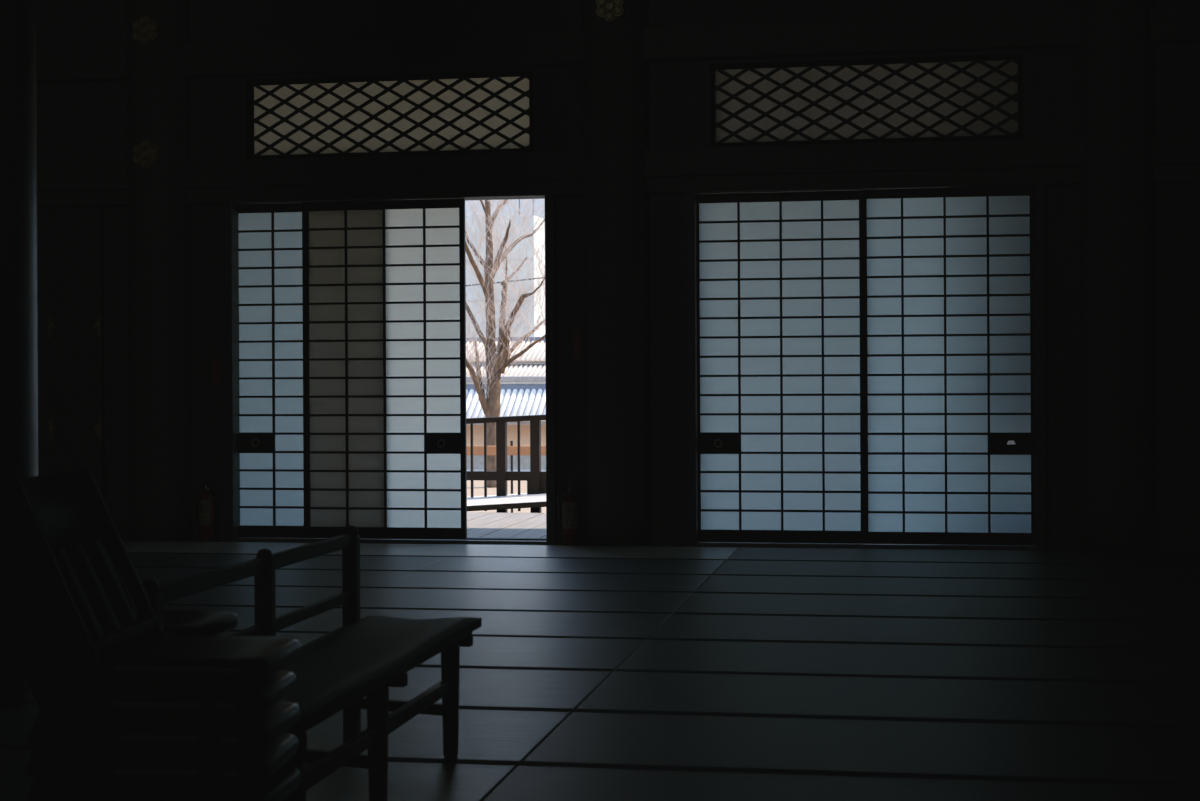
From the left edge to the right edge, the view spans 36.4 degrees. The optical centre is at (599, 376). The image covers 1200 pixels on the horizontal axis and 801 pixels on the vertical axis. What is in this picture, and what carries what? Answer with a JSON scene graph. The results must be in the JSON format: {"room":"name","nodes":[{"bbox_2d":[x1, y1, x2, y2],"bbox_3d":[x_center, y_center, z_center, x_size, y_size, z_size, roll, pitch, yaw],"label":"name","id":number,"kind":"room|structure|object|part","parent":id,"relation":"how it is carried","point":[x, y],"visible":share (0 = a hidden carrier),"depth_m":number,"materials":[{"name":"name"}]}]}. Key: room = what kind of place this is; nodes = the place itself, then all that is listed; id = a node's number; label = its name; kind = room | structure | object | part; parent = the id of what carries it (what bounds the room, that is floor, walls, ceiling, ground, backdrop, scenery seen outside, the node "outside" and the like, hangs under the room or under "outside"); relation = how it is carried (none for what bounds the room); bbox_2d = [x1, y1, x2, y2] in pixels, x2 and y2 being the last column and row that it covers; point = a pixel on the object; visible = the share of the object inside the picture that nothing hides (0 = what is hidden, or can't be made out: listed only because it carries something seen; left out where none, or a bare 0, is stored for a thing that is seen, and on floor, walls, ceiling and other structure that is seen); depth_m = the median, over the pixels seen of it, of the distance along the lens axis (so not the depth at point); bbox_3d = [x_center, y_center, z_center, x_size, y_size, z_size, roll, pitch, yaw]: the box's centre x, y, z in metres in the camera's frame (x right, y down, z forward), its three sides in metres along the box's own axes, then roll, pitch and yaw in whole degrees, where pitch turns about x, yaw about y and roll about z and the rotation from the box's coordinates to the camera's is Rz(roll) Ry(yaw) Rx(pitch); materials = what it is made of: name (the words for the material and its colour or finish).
{"room":"japanese temple hall","nodes":[
{"label":"japanese temple hall","id":0,"kind":"room"},
{"bbox_2d":[467,480,545,512],"bbox_3d":[3.740,2.610,168.622,450.000,0.200,306.400,0,0,10],"label":"ground","id":1,"kind":"structure","parent":0,"point":[478,484],"depth_m":40.86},
{"bbox_2d":[465,199,544,487],"bbox_3d":[-2.092,-2.457,42.262,5.340,10.090,6.559,0,0,0],"label":"bare tree","id":2,"kind":"object","parent":1,"relation":"on","point":[497,358],"visible":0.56,"depth_m":41.95,"materials":[{"name":"brown plant"}]},
{"bbox_2d":[465,199,544,336],"bbox_3d":[-33.047,-6.091,170.065,60.000,17.600,24.050,0,0,10],"label":"office block","id":3,"kind":"object","parent":1,"relation":"on","point":[472,289],"visible":0.09,"depth_m":153.72,"materials":[{"name":"concrete"}]},
{"bbox_2d":[466,376,545,470],"bbox_3d":[-1.704,1.259,48.838,28.020,2.560,1.648,0,0,10],"label":"building","id":4,"kind":"structure","parent":1,"relation":"on","point":[520,395],"depth_m":48.94,"materials":[{"name":"tile"}]},
{"bbox_2d":[466,337,545,376],"bbox_3d":[-1.193,0.546,63.642,32.000,3.980,3.777,0,0,10],"label":"building","id":5,"kind":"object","parent":1,"relation":"on","point":[532,362],"visible":0.02,"depth_m":63.52,"materials":[{"name":"tile"}]},
{"bbox_2d":[467,512,545,537],"bbox_3d":[-1.203,1.888,15.350,14.389,1.297,2.720,0,0,10],"label":"veranda","id":6,"kind":"object","parent":1,"relation":"on","point":[479,524],"visible":0.09,"depth_m":15.24,"materials":[{"name":"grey wood"}]},
{"bbox_2d":[467,493,545,510],"bbox_3d":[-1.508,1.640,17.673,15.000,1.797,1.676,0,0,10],"label":"bench","id":7,"kind":"object","parent":1,"relation":"on","point":[511,501],"depth_m":16.99,"materials":[{"name":"white wood"}]},
{"bbox_2d":[466,415,545,512],"bbox_3d":[-0.918,0.949,18.172,8.002,1.472,0.090,0,0,10],"label":"railing","id":8,"kind":"object","parent":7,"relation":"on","point":[535,478],"visible":0.17,"depth_m":18.14,"materials":[{"name":"brown wood"}]},
{"bbox_3d":[-0.977,0.985,18.182,0.094,1.100,0.090,0,0,10],"label":"post","id":9,"kind":"part","parent":8,"relation":"part of","materials":[{"name":"brown wood"}]},
{"bbox_3d":[-0.921,0.420,18.172,8.002,0.414,0.090,0,0,10],"label":"rail","id":10,"kind":"part","parent":8,"relation":"part of","materials":[{"name":"brown wood"}]},
{"bbox_3d":[-0.918,0.985,18.172,8.000,0.090,0.050,0,0,10],"label":"rail","id":11,"kind":"part","parent":8,"relation":"part of","materials":[{"name":"brown wood"}]},
{"bbox_3d":[-0.637,0.984,18.123,0.094,1.100,0.090,0,0,10],"label":"post","id":12,"kind":"part","parent":8,"relation":"part of","materials":[{"name":"brown wood"}]},
{"bbox_2d":[467,441,545,512],"bbox_3d":[-1.566,1.829,32.035,12.000,1.420,0.100,0,0,10],"label":"wooden fence","id":13,"kind":"object","parent":1,"relation":"on","point":[512,450],"visible":0.07,"depth_m":32.01,"materials":[{"name":"brown wood"}]},
{"bbox_3d":[-1.569,1.291,32.035,12.000,0.165,0.080,0,0,10],"label":"rail","id":14,"kind":"part","parent":13,"relation":"part of","materials":[{"name":"brown wood"}]},
{"bbox_3d":[-1.546,1.828,32.031,0.040,1.420,0.040,0,0,10],"label":"post","id":15,"kind":"part","parent":13,"relation":"part of","materials":[{"name":"brown wood"}]},
{"bbox_2d":[0,540,1199,800],"bbox_3d":[-1.839,1.289,3.414,13.200,0.102,20.759,0,0,10],"label":"floor","id":16,"kind":"structure","parent":0,"point":[589,672],"depth_m":7.65,"materials":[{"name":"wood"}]},
{"bbox_2d":[0,0,37,709],"bbox_3d":[-2.475,-1.407,6.991,0.600,5.300,0.600,0,0,10],"label":"pillar","id":17,"kind":"structure","parent":16,"relation":"on","point":[18,118],"depth_m":6.87,"materials":[{"name":"brown wood"}]},
{"bbox_2d":[2,615,300,800],"bbox_3d":[-0.985,0.874,4.095,0.565,0.731,0.446,0,0,6],"label":"chair","id":18,"kind":"object","parent":16,"relation":"on","point":[286,780],"visible":0.18,"depth_m":3.90,"materials":[{"name":"brown wood"}]},
{"bbox_3d":[-1.169,0.733,3.904,0.226,0.447,0.023,0,0,8],"label":"post","id":19,"kind":"part","parent":18,"relation":"part of","materials":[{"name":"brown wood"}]},
{"bbox_2d":[2,580,298,800],"bbox_3d":[-0.988,0.800,4.100,0.565,0.731,0.446,0,0,4],"label":"chair","id":20,"kind":"object","parent":18,"relation":"on","point":[252,766],"visible":0.44,"depth_m":3.90,"materials":[{"name":"brown wood"}]},
{"bbox_3d":[-1.166,0.659,3.903,0.226,0.447,0.023,0,0,6],"label":"post","id":21,"kind":"part","parent":20,"relation":"part of","materials":[{"name":"brown wood"}]},
{"bbox_3d":[-1.114,1.012,3.896,0.155,0.309,0.022,0,0,4],"label":"leg","id":22,"kind":"part","parent":20,"relation":"part of","materials":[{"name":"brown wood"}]},
{"bbox_2d":[3,547,300,800],"bbox_3d":[-0.985,0.726,4.099,0.565,0.731,0.446,0,0,5],"label":"chair","id":23,"kind":"object","parent":20,"relation":"on","point":[256,731],"visible":0.45,"depth_m":3.90,"materials":[{"name":"brown wood"}]},
{"bbox_3d":[-1.167,0.585,3.906,0.226,0.447,0.023,0,0,7],"label":"post","id":24,"kind":"part","parent":23,"relation":"part of","materials":[{"name":"brown wood"}]},
{"bbox_3d":[-1.213,0.457,4.120,0.111,0.173,0.406,0,0,5],"label":"backrest","id":25,"kind":"part","parent":23,"relation":"part of","materials":[{"name":"brown wood"}]},
{"bbox_3d":[-1.116,0.938,3.898,0.155,0.309,0.022,0,0,5],"label":"leg","id":26,"kind":"part","parent":23,"relation":"part of","materials":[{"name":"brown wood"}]},
{"bbox_3d":[-1.129,0.585,4.322,0.226,0.447,0.023,0,0,3],"label":"post","id":27,"kind":"part","parent":23,"relation":"part of","materials":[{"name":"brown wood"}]},
{"bbox_2d":[0,512,295,800],"bbox_3d":[-0.991,0.652,4.087,0.565,0.731,0.446,0,0,4],"label":"chair","id":28,"kind":"object","parent":23,"relation":"on","point":[250,697],"visible":0.47,"depth_m":3.88,"materials":[{"name":"brown wood"}]},
{"bbox_3d":[-1.168,0.511,3.890,0.226,0.447,0.023,0,0,6],"label":"post","id":29,"kind":"part","parent":28,"relation":"part of","materials":[{"name":"brown wood"}]},
{"bbox_3d":[-1.219,0.383,4.102,0.111,0.173,0.406,0,0,4],"label":"backrest","id":30,"kind":"part","parent":28,"relation":"part of","materials":[{"name":"brown wood"}]},
{"bbox_3d":[-1.116,0.864,3.883,0.155,0.309,0.022,0,0,4],"label":"leg","id":31,"kind":"part","parent":28,"relation":"part of","materials":[{"name":"brown wood"}]},
{"bbox_3d":[-1.140,0.511,4.306,0.226,0.447,0.023,0,0,2],"label":"post","id":32,"kind":"part","parent":28,"relation":"part of","materials":[{"name":"brown wood"}]},
{"bbox_3d":[-0.967,0.735,3.885,0.370,0.022,0.022,0,0,4],"label":"rail","id":33,"kind":"part","parent":28,"relation":"part of","materials":[{"name":"brown wood"}]},
{"bbox_2d":[4,467,300,800],"bbox_3d":[-0.985,0.578,4.103,0.565,0.731,0.446,0,0,5],"label":"chair","id":34,"kind":"object","parent":28,"relation":"on","point":[61,515],"visible":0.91,"depth_m":4.01,"materials":[{"name":"brown wood"}]},
{"bbox_3d":[-1.165,0.437,3.908,0.226,0.447,0.023,0,0,7],"label":"post","id":35,"kind":"part","parent":34,"relation":"part of","materials":[{"name":"brown wood"}]},
{"bbox_3d":[-1.213,0.309,4.122,0.111,0.173,0.406,0,0,5],"label":"backrest","id":36,"kind":"part","parent":34,"relation":"part of","materials":[{"name":"brown wood"}]},
{"bbox_3d":[-1.114,0.790,3.901,0.155,0.309,0.022,0,0,5],"label":"leg","id":37,"kind":"part","parent":34,"relation":"part of","materials":[{"name":"brown wood"}]},
{"bbox_3d":[-1.131,0.437,4.324,0.226,0.447,0.023,0,0,3],"label":"post","id":38,"kind":"part","parent":34,"relation":"part of","materials":[{"name":"brown wood"}]},
{"bbox_3d":[-1.078,0.581,4.111,0.024,0.027,0.406,0,0,5],"label":"rail","id":39,"kind":"part","parent":34,"relation":"part of","materials":[{"name":"brown wood"}]},
{"bbox_3d":[-0.964,0.661,3.900,0.370,0.022,0.022,0,0,5],"label":"rail","id":40,"kind":"part","parent":34,"relation":"part of","materials":[{"name":"brown wood"}]},
{"bbox_3d":[-0.923,0.629,4.098,0.440,0.045,0.400,0,0,5],"label":"seat","id":41,"kind":"part","parent":34,"relation":"part of","materials":[{"name":"brown wood"}]},
{"bbox_3d":[-0.825,0.788,3.877,0.049,0.301,0.022,0,0,5],"label":"leg","id":42,"kind":"part","parent":34,"relation":"part of","materials":[{"name":"brown wood"}]},
{"bbox_3d":[-0.928,0.704,4.083,0.440,0.045,0.400,0,0,4],"label":"seat","id":43,"kind":"part","parent":28,"relation":"part of","materials":[{"name":"black wood"}]},
{"bbox_3d":[-0.827,0.863,3.864,0.049,0.301,0.022,0,0,4],"label":"leg","id":44,"kind":"part","parent":28,"relation":"part of","materials":[{"name":"brown wood"}]},
{"bbox_3d":[-0.966,0.809,3.897,0.370,0.022,0.022,0,0,5],"label":"rail","id":45,"kind":"part","parent":23,"relation":"part of","materials":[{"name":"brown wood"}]},
{"bbox_3d":[-0.827,0.936,3.872,0.049,0.301,0.022,0,0,5],"label":"leg","id":46,"kind":"part","parent":23,"relation":"part of","materials":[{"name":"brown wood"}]},
{"bbox_3d":[-0.923,0.777,4.093,0.440,0.045,0.400,0,0,5],"label":"seat","id":47,"kind":"part","parent":23,"relation":"part of","materials":[{"name":"black wood"}]},
{"bbox_3d":[-0.964,0.883,3.898,0.370,0.022,0.022,0,0,4],"label":"rail","id":48,"kind":"part","parent":20,"relation":"part of","materials":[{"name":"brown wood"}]},
{"bbox_3d":[-0.926,0.852,4.096,0.440,0.045,0.400,0,0,4],"label":"seat","id":49,"kind":"part","parent":20,"relation":"part of","materials":[{"name":"black wood"}]},
{"bbox_3d":[-0.923,0.925,4.089,0.440,0.045,0.400,0,0,6],"label":"seat","id":50,"kind":"part","parent":18,"relation":"part of","materials":[{"name":"black wood"}]},
{"bbox_2d":[126,0,192,540],"bbox_3d":[-3.407,-1.402,14.144,0.500,5.300,0.500,0,0,10],"label":"pillar","id":51,"kind":"structure","parent":16,"relation":"on","point":[158,93],"depth_m":13.93,"materials":[{"name":"brown wood"}]},
{"bbox_2d":[132,16,158,44],"bbox_3d":[-3.459,-2.636,13.881,0.204,0.218,0.038,0,0,10],"label":"fitting","id":52,"kind":"object","parent":51,"relation":"attached to","point":[145,29],"visible":1,"depth_m":13.87,"materials":[{"name":"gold metal"}]},
{"bbox_2d":[133,139,159,168],"bbox_3d":[-3.454,-1.696,13.881,0.204,0.218,0.038,0,0,10],"label":"fitting","id":53,"kind":"object","parent":51,"relation":"attached to","point":[146,153],"visible":1,"depth_m":13.87,"materials":[{"name":"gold metal"}]},
{"bbox_2d":[195,477,215,540],"bbox_3d":[-3.001,1.005,13.897,0.125,0.483,0.145,0,0,-29],"label":"fire extinguisher","id":54,"kind":"object","parent":16,"relation":"on","point":[204,506],"visible":1,"depth_m":13.86,"materials":[{"name":"metal"}]},
{"bbox_3d":[-2.972,0.817,13.889,0.108,0.099,0.043,0,0,27],"label":"valve lever","id":55,"kind":"part","parent":54,"relation":"part of","materials":[{"name":"metal"}]},
{"bbox_2d":[137,526,481,800],"bbox_3d":[-0.778,0.867,5.285,0.450,0.735,1.850,0,0,10],"label":"bench","id":56,"kind":"object","parent":16,"relation":"on","point":[334,672],"visible":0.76,"depth_m":5.30,"materials":[{"name":"brown wood"}]},
{"bbox_3d":[-1.113,0.869,4.521,0.050,0.735,0.050,0,0,10],"label":"post","id":57,"kind":"part","parent":56,"relation":"part of","materials":[{"name":"brown wood"}]},
{"bbox_3d":[-1.046,0.546,4.920,0.026,0.044,0.770,0,0,10],"label":"rail","id":58,"kind":"part","parent":56,"relation":"part of","materials":[{"name":"brown wood"}]},
{"bbox_3d":[-1.045,0.734,4.920,0.022,0.036,0.770,0,0,10],"label":"rail","id":59,"kind":"part","parent":56,"relation":"part of","materials":[{"name":"brown wood"}]},
{"bbox_3d":[-0.975,0.868,5.319,0.050,0.735,0.050,0,0,10],"label":"post","id":60,"kind":"part","parent":56,"relation":"part of","materials":[{"name":"brown wood"}]},
{"bbox_3d":[-0.745,1.054,4.442,0.055,0.360,0.050,0,0,10],"label":"leg","id":61,"kind":"part","parent":56,"relation":"part of","materials":[{"name":"brown wood"}]},
{"bbox_3d":[-0.907,0.545,5.726,0.026,0.044,0.785,0,0,10],"label":"rail","id":62,"kind":"part","parent":56,"relation":"part of","materials":[{"name":"brown wood"}]},
{"bbox_3d":[-0.906,0.733,5.726,0.022,0.036,0.785,0,0,10],"label":"rail","id":63,"kind":"part","parent":56,"relation":"part of","materials":[{"name":"brown wood"}]},
{"bbox_3d":[-0.835,0.867,6.132,0.050,0.735,0.050,0,0,10],"label":"post","id":64,"kind":"part","parent":56,"relation":"part of","materials":[{"name":"brown wood"}]},
{"bbox_3d":[-0.625,1.053,5.137,0.055,0.360,0.050,0,0,10],"label":"leg","id":65,"kind":"part","parent":56,"relation":"part of","materials":[{"name":"brown wood"}]},
{"bbox_3d":[-0.784,0.855,5.296,0.415,0.022,1.770,0,0,10],"label":"seat frame","id":66,"kind":"part","parent":56,"relation":"part of","materials":[{"name":"brown wood"}]},
{"bbox_3d":[-0.753,0.823,5.281,0.398,0.041,1.850,0,0,10],"label":"seat","id":67,"kind":"part","parent":56,"relation":"part of","materials":[{"name":"wood"}]},
{"bbox_3d":[-0.486,1.053,5.940,0.055,0.360,0.050,0,0,10],"label":"leg","id":68,"kind":"part","parent":56,"relation":"part of","materials":[{"name":"brown wood"}]},
{"bbox_2d":[558,479,581,544],"bbox_3d":[-0.218,0.990,13.417,0.145,0.483,0.125,0,0,30],"label":"fire extinguisher","id":69,"kind":"object","parent":16,"relation":"on","point":[569,503],"visible":1,"depth_m":13.38,"materials":[{"name":"metal"}]},
{"bbox_3d":[-0.189,0.802,13.426,0.108,0.099,0.043,0,0,-5],"label":"valve lever","id":70,"kind":"part","parent":69,"relation":"part of","materials":[{"name":"metal"}]},
{"bbox_2d":[582,0,651,545],"bbox_3d":[0.121,-1.421,13.535,0.500,5.300,0.500,0,0,10],"label":"pillar","id":71,"kind":"structure","parent":16,"relation":"on","point":[615,70],"depth_m":13.32,"materials":[{"name":"brown wood"}]},
{"bbox_2d":[596,0,623,21],"bbox_3d":[0.071,-2.695,13.272,0.204,0.218,0.038,0,0,10],"label":"fitting","id":72,"kind":"object","parent":71,"relation":"attached to","point":[608,9],"visible":1,"depth_m":13.26,"materials":[{"name":"gold metal"}]},
{"bbox_2d":[1079,0,1154,550],"bbox_3d":[3.653,-1.440,12.926,0.500,5.300,0.500,0,0,10],"label":"pillar","id":73,"kind":"structure","parent":16,"relation":"on","point":[1117,323],"depth_m":12.71,"materials":[{"name":"brown wood"}]},
{"bbox_3d":[-1.353,0.876,5.173,0.565,0.731,0.446,0,0,9],"label":"chair","id":74,"kind":"object","parent":16,"relation":"on","visible":0},
{"bbox_3d":[-1.348,0.802,5.183,0.565,0.731,0.446,0,0,10],"label":"chair","id":75,"kind":"object","parent":74,"relation":"on","visible":0},
{"bbox_3d":[-1.354,0.728,5.174,0.565,0.731,0.446,0,0,9],"label":"chair","id":76,"kind":"object","parent":75,"relation":"on","visible":0},
{"bbox_2d":[0,483,237,748],"bbox_3d":[-1.349,0.654,5.182,0.565,0.731,0.446,0,0,10],"label":"chair","id":77,"kind":"object","parent":76,"relation":"on","point":[175,622],"visible":0.23,"depth_m":5.12,"materials":[{"name":"brown wood"}]},
{"bbox_3d":[-1.546,0.513,5.005,0.226,0.447,0.023,0,0,12],"label":"post","id":78,"kind":"part","parent":77,"relation":"part of","materials":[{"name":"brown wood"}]},
{"bbox_3d":[-1.496,0.866,4.993,0.155,0.309,0.022,0,0,10],"label":"leg","id":79,"kind":"part","parent":77,"relation":"part of","materials":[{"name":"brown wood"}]},
{"bbox_3d":[-1.472,0.512,5.416,0.226,0.447,0.023,0,0,8],"label":"post","id":80,"kind":"part","parent":77,"relation":"part of","materials":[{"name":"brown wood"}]},
{"bbox_3d":[-1.287,0.706,5.171,0.440,0.045,0.400,0,0,10],"label":"seat","id":81,"kind":"part","parent":77,"relation":"part of","materials":[{"name":"brown wood"}]},
{"bbox_2d":[36,0,1199,550],"bbox_3d":[-0.087,-1.319,13.652,13.200,5.500,0.160,0,0,10],"label":"wall","id":82,"kind":"structure","parent":0,"point":[79,122],"depth_m":13.58,"materials":[{"name":"brown wood"}]},
{"bbox_2d":[48,208,104,502],"bbox_3d":[-4.080,-0.038,14.227,0.440,2.540,0.067,0,0,10],"label":"door","id":83,"kind":"structure","parent":82,"relation":"in","point":[75,236],"depth_m":14.20,"materials":[{"name":"brown wood"}]},
{"bbox_3d":[-4.270,-0.387,14.229,0.060,0.180,0.007,0,0,10],"label":"edge plate","id":84,"kind":"part","parent":83,"relation":"part of","materials":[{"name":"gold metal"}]},
{"bbox_3d":[-4.266,0.403,14.229,0.060,0.180,0.007,0,0,10],"label":"edge plate","id":85,"kind":"part","parent":83,"relation":"part of","materials":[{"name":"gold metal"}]},
{"bbox_3d":[-3.905,-0.389,14.166,0.060,0.180,0.007,0,0,10],"label":"edge plate","id":86,"kind":"part","parent":83,"relation":"part of","materials":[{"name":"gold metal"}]},
{"bbox_3d":[-3.901,0.401,14.166,0.060,0.180,0.007,0,0,10],"label":"edge plate","id":87,"kind":"part","parent":83,"relation":"part of","materials":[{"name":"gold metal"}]},
{"bbox_2d":[223,202,240,540],"bbox_3d":[-2.831,0.054,14.117,0.070,2.783,0.260,0,0,10],"label":"post","id":88,"kind":"object","parent":82,"relation":"attached to","point":[230,215],"visible":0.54,"depth_m":13.99,"materials":[{"name":"brown wood"}]},
{"bbox_2d":[237,203,303,536],"bbox_3d":[-2.229,-0.054,14.025,1.267,2.565,0.043,0,0,10],"label":"door","id":89,"kind":"structure","parent":82,"relation":"in","point":[270,323],"depth_m":14.08,"materials":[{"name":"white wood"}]},
{"bbox_3d":[-2.730,0.508,14.097,0.064,0.032,0.004,0,0,10],"label":"latch plate","id":90,"kind":"part","parent":89,"relation":"part of","materials":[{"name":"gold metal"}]},
{"bbox_3d":[-2.659,0.508,14.084,0.066,0.066,0.012,0,0,10],"label":"ring pull","id":91,"kind":"part","parent":89,"relation":"part of","materials":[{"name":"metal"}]},
{"bbox_2d":[302,199,466,538],"bbox_3d":[-1.642,-0.058,13.864,1.274,2.565,0.040,0,0,10],"label":"door","id":92,"kind":"structure","parent":82,"relation":"in","point":[384,281],"depth_m":13.87,"materials":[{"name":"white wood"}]},
{"bbox_3d":[-1.199,0.500,13.774,0.066,0.066,0.012,0,0,10],"label":"ring pull","id":93,"kind":"part","parent":92,"relation":"part of","materials":[{"name":"metal"}]},
{"bbox_3d":[-1.120,0.500,13.761,0.064,0.032,0.004,0,0,10],"label":"latch plate","id":94,"kind":"part","parent":92,"relation":"part of","materials":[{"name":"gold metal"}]},
{"bbox_2d":[246,70,533,158],"bbox_3d":[-1.597,-1.981,13.892,2.250,0.610,0.120,0,0,10],"label":"window","id":95,"kind":"structure","parent":82,"relation":"in","point":[482,113],"depth_m":13.89,"materials":[{"name":"brown wood"}]},
{"bbox_2d":[234,536,545,544],"bbox_3d":[-1.582,1.248,13.913,2.448,0.042,0.240,0,0,10],"label":"sill","id":96,"kind":"structure","parent":82,"relation":"attached to","point":[470,540],"depth_m":13.81,"materials":[{"name":"brown wood"}]},
{"bbox_2d":[545,195,556,544],"bbox_3d":[-0.349,0.040,13.689,0.070,2.783,0.260,0,0,10],"label":"post","id":97,"kind":"object","parent":82,"relation":"attached to","point":[550,254],"visible":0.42,"depth_m":13.56,"materials":[{"name":"brown wood"}]},
{"bbox_2d":[36,6,1199,82],"bbox_3d":[-0.115,-2.449,13.524,13.200,0.240,0.100,0,0,10],"label":"beam","id":98,"kind":"structure","parent":82,"relation":"attached to","point":[1179,24],"depth_m":13.39,"materials":[{"name":"brown wood"}]},
{"bbox_2d":[37,135,1199,191],"bbox_3d":[-0.110,-1.569,13.524,13.200,0.200,0.100,0,0,10],"label":"beam","id":99,"kind":"structure","parent":82,"relation":"attached to","point":[1167,149],"depth_m":13.39,"materials":[{"name":"brown wood"}]},
{"bbox_2d":[37,164,1199,207],"bbox_3d":[-0.089,-1.411,13.643,13.200,0.117,0.260,0,0,10],"label":"beam","id":100,"kind":"structure","parent":82,"relation":"attached to","point":[843,181],"depth_m":13.43,"materials":[{"name":"brown wood"}]},
{"bbox_2d":[685,192,698,545],"bbox_3d":[0.687,0.035,13.510,0.070,2.783,0.260,0,0,10],"label":"post","id":101,"kind":"object","parent":82,"relation":"attached to","point":[690,197],"visible":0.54,"depth_m":13.38,"materials":[{"name":"brown wood"}]},
{"bbox_2d":[696,190,862,542],"bbox_3d":[1.319,-0.074,13.411,1.240,2.565,0.040,0,0,10],"label":"door","id":102,"kind":"structure","parent":82,"relation":"in","point":[779,274],"depth_m":13.41,"materials":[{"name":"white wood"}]},
{"bbox_3d":[0.874,0.489,13.474,0.066,0.066,0.012,0,0,10],"label":"ring pull","id":103,"kind":"part","parent":102,"relation":"part of","materials":[{"name":"metal"}]},
{"bbox_3d":[0.960,0.489,13.460,0.064,0.032,0.004,0,0,10],"label":"latch plate","id":104,"kind":"part","parent":102,"relation":"part of","materials":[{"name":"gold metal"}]},
{"bbox_2d":[710,53,1022,146],"bbox_3d":[1.925,-2.000,13.284,2.242,0.610,0.120,0,0,10],"label":"window","id":105,"kind":"structure","parent":82,"relation":"in","point":[977,98],"depth_m":13.29,"materials":[{"name":"brown wood"}]},
{"bbox_2d":[697,541,1035,549],"bbox_3d":[1.927,1.229,13.307,2.430,0.042,0.240,0,0,10],"label":"sill","id":106,"kind":"structure","parent":82,"relation":"attached to","point":[739,544],"depth_m":13.23,"materials":[{"name":"brown wood"}]},
{"bbox_2d":[861,186,1035,544],"bbox_3d":[2.515,-0.080,13.148,1.237,2.565,0.037,0,0,10],"label":"door","id":107,"kind":"structure","parent":82,"relation":"in","point":[948,282],"depth_m":13.15,"materials":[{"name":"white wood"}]},
{"bbox_2d":[1034,184,1046,549],"bbox_3d":[3.151,0.021,13.085,0.070,2.783,0.260,0,0,10],"label":"post","id":108,"kind":"object","parent":82,"relation":"attached to","point":[1039,189],"visible":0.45,"depth_m":12.96,"materials":[{"name":"brown wood"}]},
{"label":"outside","id":109,"kind":"structure","parent":0,"visible":0},
{"bbox_2d":[466,277,543,285],"bbox_3d":[-2.358,-4.201,57.028,40.005,3.714,0.042,0,0,10],"label":"overhead cable","id":110,"kind":"object","parent":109,"point":[542,277],"visible":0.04,"depth_m":57.06,"materials":[{"name":"black metal"}]}
]}

